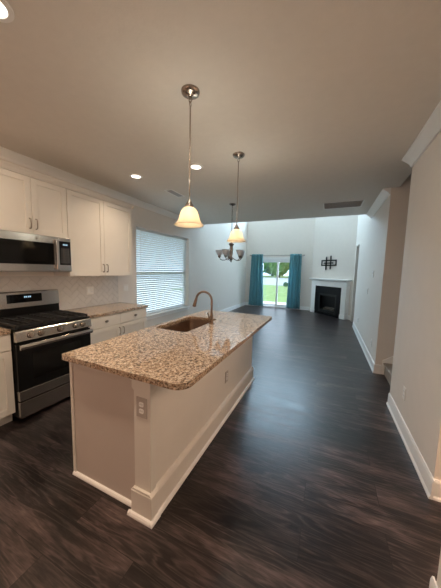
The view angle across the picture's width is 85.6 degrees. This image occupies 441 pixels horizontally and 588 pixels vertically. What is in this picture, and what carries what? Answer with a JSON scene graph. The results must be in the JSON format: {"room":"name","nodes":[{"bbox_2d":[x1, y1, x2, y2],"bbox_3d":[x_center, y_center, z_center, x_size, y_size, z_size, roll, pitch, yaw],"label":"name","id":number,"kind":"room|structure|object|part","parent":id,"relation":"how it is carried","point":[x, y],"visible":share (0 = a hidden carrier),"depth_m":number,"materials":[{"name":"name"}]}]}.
{"room":"kitchen","nodes":[
{"label":"kitchen","id":0,"kind":"room"},
{"bbox_2d":[0,158,247,327],"bbox_3d":[-1.395,-1.620,4.845,0.165,5.200,12.200,4,6,24],"label":"wall","id":1,"kind":"structure","parent":0,"point":[225,281],"depth_m":6.62,"materials":[{"name":"beige paint"}]},
{"bbox_2d":[0,168,67,238],"bbox_3d":[-2.146,-0.953,2.603,0.353,0.596,0.760,4,6,24],"label":"upper cabinet","id":2,"kind":"object","parent":1,"relation":"attached to","point":[29,205],"visible":0.91,"depth_m":2.54,"materials":[{"name":"white paint"}]},
{"bbox_3d":[-2.107,-0.928,2.380,0.020,0.590,0.374,4,6,24],"label":"door","id":3,"kind":"part","parent":2,"relation":"part of","materials":[{"name":"white paint"}]},
{"bbox_2d":[0,230,71,271],"bbox_3d":[-2.137,-0.452,2.645,0.395,0.402,0.756,4,6,24],"label":"microwave","id":4,"kind":"object","parent":2,"relation":"attached to","point":[19,252],"visible":1,"depth_m":2.55,"materials":[{"name":"silver metal"}]},
{"bbox_3d":[-2.028,-0.435,2.487,0.003,0.242,0.557,4,6,24],"label":"glass","id":5,"kind":"part","parent":4,"relation":"part of","materials":[{"name":"black glass"}]},
{"bbox_3d":[-1.889,-0.458,2.755,0.034,0.345,0.028,4,6,24],"label":"handle","id":6,"kind":"part","parent":4,"relation":"part of","materials":[{"name":"silver metal"}]},
{"bbox_3d":[-1.877,-0.469,2.860,0.030,0.396,0.149,4,6,24],"label":"control panel","id":7,"kind":"part","parent":4,"relation":"part of","materials":[{"name":"silver metal"}]},
{"bbox_3d":[-1.952,-0.959,2.723,0.020,0.590,0.374,4,6,24],"label":"door","id":8,"kind":"part","parent":2,"relation":"part of","materials":[{"name":"white paint"}]},
{"bbox_2d":[0,276,118,309],"bbox_3d":[-2.306,0.020,2.842,0.009,0.470,2.705,4,6,24],"label":"backsplash","id":9,"kind":"structure","parent":1,"relation":"attached to","point":[72,293],"depth_m":3.34,"materials":[{"name":"tile"}]},
{"bbox_2d":[86,286,93,294],"bbox_3d":[-1.961,-0.053,3.581,0.010,0.118,0.118,4,6,24],"label":"outlet","id":10,"kind":"object","parent":1,"relation":"attached to","point":[89,290],"visible":1,"depth_m":3.58,"materials":[{"name":"white plastic"}]},
{"bbox_2d":[54,189,131,275],"bbox_3d":[-1.781,-0.797,3.446,0.353,1.058,1.041,4,6,24],"label":"upper cabinet","id":11,"kind":"object","parent":1,"relation":"attached to","point":[99,231],"visible":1,"depth_m":3.30,"materials":[{"name":"white paint"}]},
{"bbox_2d":[0,159,134,208],"bbox_3d":[-1.920,-1.323,3.055,0.372,0.056,1.868,4,6,24],"label":"trim","id":12,"kind":"structure","parent":11,"relation":"attached to","point":[6,165],"depth_m":2.76,"materials":[{"name":"white paint"}]},
{"bbox_3d":[-1.771,-0.767,3.158,0.020,1.052,0.513,4,6,24],"label":"door","id":13,"kind":"part","parent":11,"relation":"part of","materials":[{"name":"white paint"}]},
{"bbox_3d":[-1.558,-0.809,3.629,0.020,1.052,0.516,4,6,24],"label":"door","id":14,"kind":"part","parent":11,"relation":"part of","materials":[{"name":"white paint"}]},
{"bbox_2d":[0,146,203,227],"bbox_3d":[-2.112,-1.524,2.931,0.098,0.088,7.880,4,6,24],"label":"trim","id":15,"kind":"structure","parent":1,"relation":"attached to","point":[5,154],"depth_m":3.21,"materials":[{"name":"white paint"}]},
{"bbox_2d":[123,284,127,290],"bbox_3d":[-1.680,-0.111,4.224,0.010,0.118,0.118,4,6,24],"label":"light switch","id":16,"kind":"object","parent":1,"relation":"attached to","point":[125,286],"visible":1,"depth_m":4.21,"materials":[{"name":"white plastic"}]},
{"bbox_2d":[136,249,189,319],"bbox_3d":[-1.251,-0.429,5.307,0.190,1.800,1.897,4,6,24],"label":"window","id":17,"kind":"structure","parent":1,"relation":"in","point":[182,308],"depth_m":5.41,"materials":[{"name":"white paint"}]},
{"bbox_2d":[136,227,186,314],"bbox_3d":[-1.264,-0.475,5.308,0.067,1.701,1.821,4,6,24],"label":"window blind","id":18,"kind":"object","parent":17,"relation":"attached to","point":[150,264],"visible":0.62,"depth_m":5.19,"materials":[{"name":"white plastic"}]},
{"bbox_3d":[-1.246,-0.451,5.303,0.001,1.655,1.341,4,6,24],"label":"ladder cord","id":19,"kind":"part","parent":18,"relation":"part of","materials":[{"name":"white plastic"}]},
{"bbox_3d":[-1.288,0.361,5.395,0.044,0.020,1.813,4,6,24],"label":"rail","id":20,"kind":"part","parent":18,"relation":"part of","materials":[{"name":"white plastic"}]},
{"bbox_3d":[-1.253,0.424,5.385,0.150,0.087,1.897,4,6,24],"label":"sill","id":21,"kind":"part","parent":17,"relation":"part of","materials":[{"name":"white paint"}]},
{"bbox_2d":[220,302,244,311],"bbox_3d":[-0.328,0.696,7.358,0.024,0.138,6.900,4,6,24],"label":"baseboard","id":22,"kind":"structure","parent":1,"relation":"attached to","point":[243,303],"depth_m":9.19,"materials":[{"name":"white paint"}]},
{"bbox_2d":[0,0,440,223],"bbox_3d":[0.235,-1.459,1.804,5.300,0.120,7.750,4,6,24],"label":"ceiling","id":23,"kind":"structure","parent":0,"point":[324,101],"depth_m":1.66,"materials":[{"name":"paint"}]},
{"bbox_2d":[0,0,14,22],"bbox_3d":[-1.075,-1.354,1.112,0.172,0.010,0.172,4,6,24],"label":"recessed light","id":24,"kind":"object","parent":23,"relation":"in","point":[5,7],"visible":1,"depth_m":1.15,"materials":[{"name":"white plastic"}]},
{"bbox_2d":[129,173,142,178],"bbox_3d":[-1.123,-1.563,3.163,0.172,0.010,0.172,4,6,24],"label":"recessed light","id":25,"kind":"object","parent":23,"relation":"in","point":[133,175],"visible":1,"depth_m":3.16,"materials":[{"name":"white plastic"}]},
{"bbox_2d":[164,189,184,196],"bbox_3d":[-0.735,-1.623,3.841,0.145,0.008,0.380,4,6,24],"label":"ceiling vent","id":26,"kind":"object","parent":23,"relation":"in","point":[171,191],"visible":1,"depth_m":3.83,"materials":[{"name":"white metal"}]},
{"bbox_2d":[174,84,203,227],"bbox_3d":[-0.216,-0.943,1.679,0.213,0.902,0.213,4,6,24],"label":"pendant lamp","id":27,"kind":"object","parent":23,"relation":"hanging from","point":[188,217],"visible":1,"depth_m":1.66,"materials":[{"name":"beige glass"}]},
{"bbox_3d":[-0.226,-0.558,1.718,0.213,0.128,0.213,4,6,24],"label":"lamp shade","id":28,"kind":"part","parent":27,"relation":"part of","materials":[{"name":"beige glass"}]},
{"bbox_3d":[-0.216,-0.978,1.675,0.010,0.636,0.010,4,6,24],"label":"rod","id":29,"kind":"part","parent":27,"relation":"part of","materials":[{"name":"silver metal"}]},
{"bbox_2d":[190,163,202,169],"bbox_3d":[-0.291,-1.510,2.828,0.172,0.010,0.172,4,6,24],"label":"recessed light","id":30,"kind":"object","parent":23,"relation":"in","point":[194,166],"visible":0.94,"depth_m":2.82,"materials":[{"name":"white plastic"}]},
{"bbox_2d":[215,203,245,261],"bbox_3d":[0.198,-1.128,4.434,0.585,1.069,0.573,4,6,24],"label":"chandelier","id":31,"kind":"object","parent":23,"relation":"hanging from","point":[226,252],"visible":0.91,"depth_m":4.43,"materials":[{"name":"silver metal"}]},
{"bbox_3d":[-0.018,-0.779,4.523,0.164,0.102,0.164,4,6,24],"label":"lamp shade","id":32,"kind":"part","parent":31,"relation":"part of","materials":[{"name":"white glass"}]},
{"bbox_3d":[0.096,-0.752,4.289,0.164,0.102,0.164,4,6,24],"label":"lamp shade","id":33,"kind":"part","parent":31,"relation":"part of","materials":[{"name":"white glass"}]},
{"bbox_3d":[0.354,-0.750,4.325,0.164,0.102,0.164,4,6,24],"label":"lamp shade","id":34,"kind":"part","parent":31,"relation":"part of","materials":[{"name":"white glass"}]},
{"bbox_2d":[227,152,245,242],"bbox_3d":[0.182,-1.023,2.560,0.213,0.902,0.213,4,6,24],"label":"pendant lamp","id":35,"kind":"object","parent":23,"relation":"hanging from","point":[236,236],"visible":1,"depth_m":2.54,"materials":[{"name":"beige glass"}]},
{"bbox_3d":[0.173,-0.638,2.599,0.213,0.128,0.213,4,6,24],"label":"lamp shade","id":36,"kind":"part","parent":35,"relation":"part of","materials":[{"name":"beige glass"}]},
{"bbox_3d":[0.183,-1.058,2.556,0.010,0.636,0.010,4,6,24],"label":"rod","id":37,"kind":"part","parent":35,"relation":"part of","materials":[{"name":"silver metal"}]},
{"bbox_2d":[323,199,364,209],"bbox_3d":[2.188,-1.597,4.266,0.640,0.008,0.450,4,6,24],"label":"ceiling vent","id":38,"kind":"object","parent":23,"relation":"in","point":[354,203],"visible":1,"depth_m":4.25,"materials":[{"name":"white metal"}]},
{"bbox_2d":[0,305,440,587],"bbox_3d":[1.571,1.224,3.760,6.720,0.100,12.200,4,6,24],"label":"floor","id":39,"kind":"structure","parent":0,"point":[311,480],"depth_m":1.57,"materials":[{"name":"brown wood"}]},
{"bbox_2d":[0,334,15,425],"bbox_3d":[-2.390,0.821,1.967,0.648,0.877,0.874,4,6,24],"label":"base cabinet","id":40,"kind":"object","parent":39,"relation":"on","point":[7,398],"visible":0.99,"depth_m":2.20,"materials":[{"name":"white paint"}]},
{"bbox_2d":[0,327,10,335],"bbox_3d":[-2.395,0.365,1.918,0.623,0.035,0.896,4,6,24],"label":"countertop","id":41,"kind":"structure","parent":40,"relation":"on","point":[3,331],"depth_m":2.17,"materials":[{"name":"stone"}]},
{"bbox_3d":[-2.041,0.464,2.016,0.020,0.143,0.430,4,6,24],"label":"drawer","id":42,"kind":"part","parent":40,"relation":"part of","materials":[{"name":"white paint"}]},
{"bbox_2d":[0,289,92,418],"bbox_3d":[-2.009,0.589,2.681,0.714,1.212,0.760,4,6,24],"label":"gas range","id":43,"kind":"object","parent":39,"relation":"on","point":[41,332],"visible":0.91,"depth_m":2.50,"materials":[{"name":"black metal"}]},
{"bbox_3d":[-2.287,0.057,2.758,0.078,0.182,0.760,4,6,24],"label":"backguard panel","id":44,"kind":"part","parent":43,"relation":"part of","materials":[{"name":"silver metal"}]},
{"bbox_3d":[-1.811,0.396,2.283,0.042,0.052,0.052,4,6,24],"label":"knob","id":45,"kind":"part","parent":43,"relation":"part of","materials":[{"name":"silver metal"}]},
{"bbox_3d":[-1.773,0.389,2.366,0.042,0.052,0.052,4,6,24],"label":"knob","id":46,"kind":"part","parent":43,"relation":"part of","materials":[{"name":"silver metal"}]},
{"bbox_3d":[-1.761,1.084,2.613,0.041,0.157,0.754,4,6,24],"label":"drawer","id":47,"kind":"part","parent":43,"relation":"part of","materials":[{"name":"silver metal"}]},
{"bbox_2d":[0,316,89,331],"bbox_3d":[-1.994,0.291,2.647,0.572,0.022,0.756,4,6,24],"label":"cooktop","id":48,"kind":"object","parent":43,"relation":"in","point":[75,319],"depth_m":2.46,"materials":[{"name":"black metal"}]},
{"bbox_3d":[-1.754,0.668,2.572,0.035,0.462,0.754,4,6,24],"label":"oven door","id":49,"kind":"part","parent":43,"relation":"part of","materials":[{"name":"black glass"}]},
{"bbox_3d":[-1.738,0.370,2.538,0.055,0.099,0.760,4,6,24],"label":"control panel","id":50,"kind":"part","parent":43,"relation":"part of","materials":[{"name":"silver metal"}]},
{"bbox_3d":[-1.706,0.468,2.533,0.058,0.051,0.738,4,6,24],"label":"handle","id":51,"kind":"part","parent":43,"relation":"part of","materials":[{"name":"silver metal"}]},
{"bbox_2d":[88,308,146,344],"bbox_3d":[-1.679,0.679,3.538,0.648,0.877,1.038,4,6,24],"label":"base cabinet","id":52,"kind":"object","parent":39,"relation":"on","point":[106,327],"visible":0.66,"depth_m":3.32,"materials":[{"name":"white paint"}]},
{"bbox_3d":[-1.528,0.361,3.150,0.020,0.143,0.503,4,6,24],"label":"drawer","id":53,"kind":"part","parent":52,"relation":"part of","materials":[{"name":"white paint"}]},
{"bbox_3d":[-1.537,0.744,3.189,0.020,0.607,0.503,4,6,24],"label":"door","id":54,"kind":"part","parent":52,"relation":"part of","materials":[{"name":"white paint"}]},
{"bbox_2d":[65,302,147,317],"bbox_3d":[-1.674,0.221,3.509,0.623,0.035,1.070,4,6,24],"label":"countertop","id":55,"kind":"structure","parent":52,"relation":"on","point":[112,308],"depth_m":3.42,"materials":[{"name":"stone"}]},
{"bbox_3d":[-1.315,0.319,3.620,0.020,0.143,0.522,4,6,24],"label":"drawer","id":56,"kind":"part","parent":52,"relation":"part of","materials":[{"name":"white paint"}]},
{"bbox_3d":[-1.324,0.702,3.659,0.020,0.607,0.522,4,6,24],"label":"door","id":57,"kind":"part","parent":52,"relation":"part of","materials":[{"name":"white paint"}]},
{"bbox_2d":[69,336,254,528],"bbox_3d":[-0.298,0.819,2.469,0.767,0.878,2.145,4,6,24],"label":"kitchen island","id":58,"kind":"object","parent":39,"relation":"on","point":[141,463],"visible":0.8,"depth_m":1.59,"materials":[{"name":"beige wood"}]},
{"bbox_3d":[-0.779,0.896,1.592,0.605,0.877,0.020,4,6,24],"label":"panel","id":59,"kind":"part","parent":58,"relation":"part of","materials":[{"name":"beige wood"}]},
{"bbox_2d":[136,396,146,418],"bbox_3d":[-0.457,0.659,1.378,0.078,0.122,0.008,4,6,24],"label":"outlet","id":60,"kind":"object","parent":58,"relation":"attached to","point":[141,403],"visible":1,"depth_m":1.38,"materials":[{"name":"grey plastic"}]},
{"bbox_3d":[-0.464,1.267,1.459,0.156,0.181,0.065,4,6,24],"label":"post","id":61,"kind":"part","parent":58,"relation":"part of","materials":[{"name":"white paint"}]},
{"bbox_3d":[-0.452,0.869,1.426,0.123,0.620,0.048,4,6,24],"label":"post","id":62,"kind":"part","parent":58,"relation":"part of","materials":[{"name":"white paint"}]},
{"bbox_3d":[0.039,0.453,2.312,0.024,0.102,2.032,4,6,24],"label":"rail","id":63,"kind":"part","parent":58,"relation":"part of","materials":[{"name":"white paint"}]},
{"bbox_2d":[62,310,271,389],"bbox_3d":[-0.200,0.370,2.383,0.993,0.035,2.136,4,6,24],"label":"island countertop","id":64,"kind":"structure","parent":58,"relation":"on","point":[154,355],"depth_m":1.74,"materials":[{"name":"stone"}]},
{"bbox_2d":[162,319,209,331],"bbox_3d":[-0.353,0.449,2.655,0.383,0.184,0.708,4,6,24],"label":"sink","id":65,"kind":"object","parent":64,"relation":"in","point":[188,325],"visible":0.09,"depth_m":2.95,"materials":[{"name":"beige metal"}]},
{"bbox_2d":[192,291,213,323],"bbox_3d":[-0.204,0.144,2.647,0.270,0.361,0.099,4,6,24],"label":"faucet","id":66,"kind":"object","parent":64,"relation":"on","point":[200,292],"visible":1,"depth_m":2.62,"materials":[{"name":"silver metal"}]},
{"bbox_3d":[-0.301,1.163,2.537,0.741,0.180,2.044,4,6,24],"label":"baseboard","id":67,"kind":"part","parent":58,"relation":"part of","materials":[{"name":"white paint"}]},
{"bbox_3d":[0.011,0.838,2.359,0.018,0.877,2.032,4,6,24],"label":"panel","id":68,"kind":"part","parent":58,"relation":"part of","materials":[{"name":"white paint"}]},
{"bbox_2d":[225,370,227,382],"bbox_3d":[0.065,0.849,2.447,0.008,0.118,0.072,4,6,24],"label":"outlet","id":69,"kind":"object","parent":58,"relation":"attached to","point":[226,372],"visible":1,"depth_m":2.43,"materials":[{"name":"grey plastic"}]},
{"bbox_2d":[309,278,352,319],"bbox_3d":[3.772,0.109,8.382,0.238,1.290,1.710,-1,6,-21],"label":"fireplace","id":70,"kind":"object","parent":39,"relation":"on","point":[329,297],"visible":1,"depth_m":8.24,"materials":[{"name":"white paint"}]},
{"bbox_3d":[3.755,0.324,8.388,0.014,0.660,0.800,-1,6,-21],"label":"louvre frame","id":71,"kind":"part","parent":70,"relation":"part of","materials":[{"name":"black metal"}]},
{"bbox_2d":[309,278,352,282],"bbox_3d":[3.787,-0.487,8.321,0.238,0.090,1.710,-1,6,-21],"label":"mantel shelf","id":72,"kind":"object","parent":70,"relation":"attached to","point":[321,280],"depth_m":8.19,"materials":[{"name":"white paint"}]},
{"bbox_2d":[381,356,392,385],"bbox_3d":[3.322,0.383,2.606,2.325,1.887,0.951,4,6,24],"label":"staircase","id":73,"kind":"structure","parent":39,"relation":"on","point":[387,364],"depth_m":3.49,"materials":[{"name":"beige carpet"}]},
{"bbox_2d":[245,218,314,309],"bbox_3d":[4.170,-1.905,8.953,6.600,5.200,0.120,4,6,24],"label":"wall","id":74,"kind":"structure","parent":0,"point":[282,238],"depth_m":9.55,"materials":[{"name":"beige paint"}]},
{"bbox_2d":[256,257,293,308],"bbox_3d":[2.351,-0.471,9.893,1.650,2.075,0.133,4,6,24],"label":"door","id":75,"kind":"structure","parent":74,"relation":"in","point":[277,260],"depth_m":9.87,"materials":[{"name":"white paint"}]},
{"bbox_3d":[2.068,-0.448,10.066,0.725,1.900,0.035,4,6,24],"label":"sash","id":76,"kind":"part","parent":75,"relation":"part of","materials":[{"name":"white paint"}]},
{"bbox_3d":[2.648,-0.404,9.764,0.725,1.900,0.035,4,6,24],"label":"sash","id":77,"kind":"part","parent":75,"relation":"part of","materials":[{"name":"white paint"}]},
{"bbox_2d":[245,302,308,309],"bbox_3d":[2.302,0.497,9.936,2.644,0.138,0.024,4,6,24],"label":"baseboard","id":78,"kind":"structure","parent":74,"relation":"attached to","point":[246,303],"depth_m":9.51,"materials":[{"name":"white paint"}]},
{"bbox_3d":[2.276,-1.568,9.704,2.222,0.064,0.126,4,6,24],"label":"curtain rod","id":79,"kind":"object","parent":74,"relation":"attached to","visible":0},
{"bbox_2d":[248,254,262,305],"bbox_3d":[1.525,-0.586,10.014,0.644,2.150,0.177,4,6,24],"label":"curtain","id":80,"kind":"object","parent":79,"relation":"hanging from","point":[256,276],"visible":1,"depth_m":9.99,"materials":[{"name":"teal fabric"}]},
{"bbox_2d":[286,254,301,308],"bbox_3d":[2.910,-0.491,9.396,0.524,2.150,0.177,4,6,24],"label":"curtain","id":81,"kind":"object","parent":79,"relation":"hanging from","point":[294,279],"visible":1,"depth_m":9.37,"materials":[{"name":"teal fabric"}]},
{"bbox_2d":[204,213,366,224],"bbox_3d":[1.289,-2.995,5.527,4.000,2.476,0.130,4,6,24],"label":"wall","id":82,"kind":"structure","parent":0,"point":[360,213],"depth_m":5.48,"materials":[{"name":"beige paint"}]},
{"bbox_2d":[310,215,357,315],"bbox_3d":[3.910,-1.843,8.283,1.320,5.200,1.320,4,6,24],"label":"wall","id":83,"kind":"structure","parent":0,"point":[336,236],"depth_m":8.15,"materials":[{"name":"beige paint"}]},
{"bbox_2d":[321,256,336,269],"bbox_3d":[3.837,-1.103,8.453,0.031,0.500,0.690,-1,6,-21],"label":"wall art","id":84,"kind":"object","parent":83,"relation":"attached to","point":[326,260],"visible":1,"depth_m":8.41,"materials":[{"name":"black metal"}]},
{"bbox_3d":[3.843,-1.105,8.456,0.016,0.215,0.690,-1,6,-21],"label":"frame","id":85,"kind":"part","parent":84,"relation":"part of","materials":[{"name":"black metal"}]},
{"bbox_2d":[350,173,411,371],"bbox_3d":[4.784,-1.538,5.469,2.600,5.200,5.762,4,6,24],"label":"wall","id":86,"kind":"structure","parent":0,"point":[380,241],"depth_m":3.62,"materials":[{"name":"beige paint"}]},
{"bbox_2d":[352,322,381,373],"bbox_3d":[3.088,0.996,5.181,0.109,0.138,3.476,4,6,24],"label":"baseboard","id":87,"kind":"structure","parent":86,"relation":"attached to","point":[376,368],"depth_m":4.20,"materials":[{"name":"white paint"}]},
{"bbox_2d":[366,188,390,218],"bbox_3d":[2.718,-1.534,4.158,0.098,0.088,1.682,4,6,24],"label":"trim","id":88,"kind":"structure","parent":86,"relation":"attached to","point":[385,193],"depth_m":3.87,"materials":[{"name":"white paint"}]},
{"bbox_2d":[390,132,440,479],"bbox_3d":[2.918,0.061,1.535,2.600,2.724,1.268,4,6,24],"label":"wall","id":89,"kind":"structure","parent":0,"point":[416,367],"depth_m":2.00,"materials":[{"name":"beige paint"}]},
{"bbox_2d":[402,386,405,400],"bbox_3d":[1.758,0.950,2.280,0.008,0.118,0.072,4,6,24],"label":"outlet","id":90,"kind":"object","parent":89,"relation":"attached to","point":[404,388],"visible":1,"depth_m":2.27,"materials":[{"name":"white plastic"}]},
{"bbox_2d":[386,393,440,502],"bbox_3d":[2.234,1.303,1.944,1.224,0.138,1.292,4,6,24],"label":"baseboard","id":91,"kind":"structure","parent":89,"relation":"attached to","point":[432,487],"depth_m":1.88,"materials":[{"name":"white paint"}]},
{"bbox_2d":[402,100,440,166],"bbox_3d":[1.720,-1.335,1.951,0.098,0.088,1.268,4,6,24],"label":"trim","id":92,"kind":"structure","parent":89,"relation":"attached to","point":[431,129],"depth_m":2.04,"materials":[{"name":"white paint"}]},
{"bbox_2d":[436,552,440,587],"bbox_3d":[0.985,0.262,-0.908,1.510,2.724,3.400,4,6,24],"label":"wall","id":93,"kind":"structure","parent":0,"point":[438,582],"depth_m":1.05,"materials":[{"name":"beige paint"}]},
{"bbox_2d":[429,576,437,587],"bbox_3d":[0.928,1.539,-0.687,1.434,0.138,3.304,4,6,24],"label":"baseboard","id":94,"kind":"structure","parent":93,"relation":"attached to","point":[432,584],"depth_m":1.08,"materials":[{"name":"white paint"}]},
{"label":"outside","id":95,"kind":"structure","parent":0,"visible":0},
{"bbox_2d":[137,279,181,310],"bbox_3d":[-28.746,-0.978,19.177,58.400,0.040,45.000,4,6,24],"label":"driveway","id":96,"kind":"structure","parent":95,"point":[145,279],"depth_m":14.51,"materials":[{"name":"concrete"}]},
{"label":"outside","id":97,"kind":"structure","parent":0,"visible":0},
{"bbox_2d":[173,275,288,302],"bbox_3d":[11.855,-1.457,34.349,120.000,0.160,110.000,4,6,24],"label":"lawn","id":98,"kind":"structure","parent":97,"point":[269,291],"depth_m":18.54,"materials":[{"name":"green plant"}]},
{"bbox_2d":[263,262,267,271],"bbox_3d":[10.165,-9.152,65.258,5.942,8.876,6.003,4,6,24],"label":"tree","id":99,"kind":"object","parent":98,"relation":"on","point":[265,265],"visible":0.02,"depth_m":64.23,"materials":[{"name":"green plant"}]},
{"bbox_2d":[263,263,283,275],"bbox_3d":[16.334,-10.512,74.530,8.738,10.006,8.673,4,6,24],"label":"tree","id":100,"kind":"object","parent":98,"relation":"on","point":[267,270],"visible":0.07,"depth_m":72.95,"materials":[{"name":"green plant"}]},
{"bbox_2d":[268,262,289,277],"bbox_3d":[15.628,-8.295,62.894,5.957,7.902,5.878,4,6,24],"label":"tree","id":101,"kind":"object","parent":98,"relation":"on","point":[283,268],"visible":0.38,"depth_m":61.87,"materials":[{"name":"green plant"}]},
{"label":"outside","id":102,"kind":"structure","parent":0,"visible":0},
{"bbox_2d":[263,301,285,304],"bbox_3d":[3.130,0.587,10.817,6.500,0.100,1.960,4,6,24],"label":"patio","id":103,"kind":"structure","parent":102,"point":[268,302],"depth_m":11.65,"materials":[{"name":"concrete"}]},
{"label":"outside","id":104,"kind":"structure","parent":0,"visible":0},
{"bbox_2d":[136,275,287,285],"bbox_3d":[14.939,-2.163,41.150,120.000,0.020,31.000,4,6,24],"label":"road","id":105,"kind":"structure","parent":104,"point":[266,281],"depth_m":41.68,"materials":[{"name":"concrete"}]}
]}

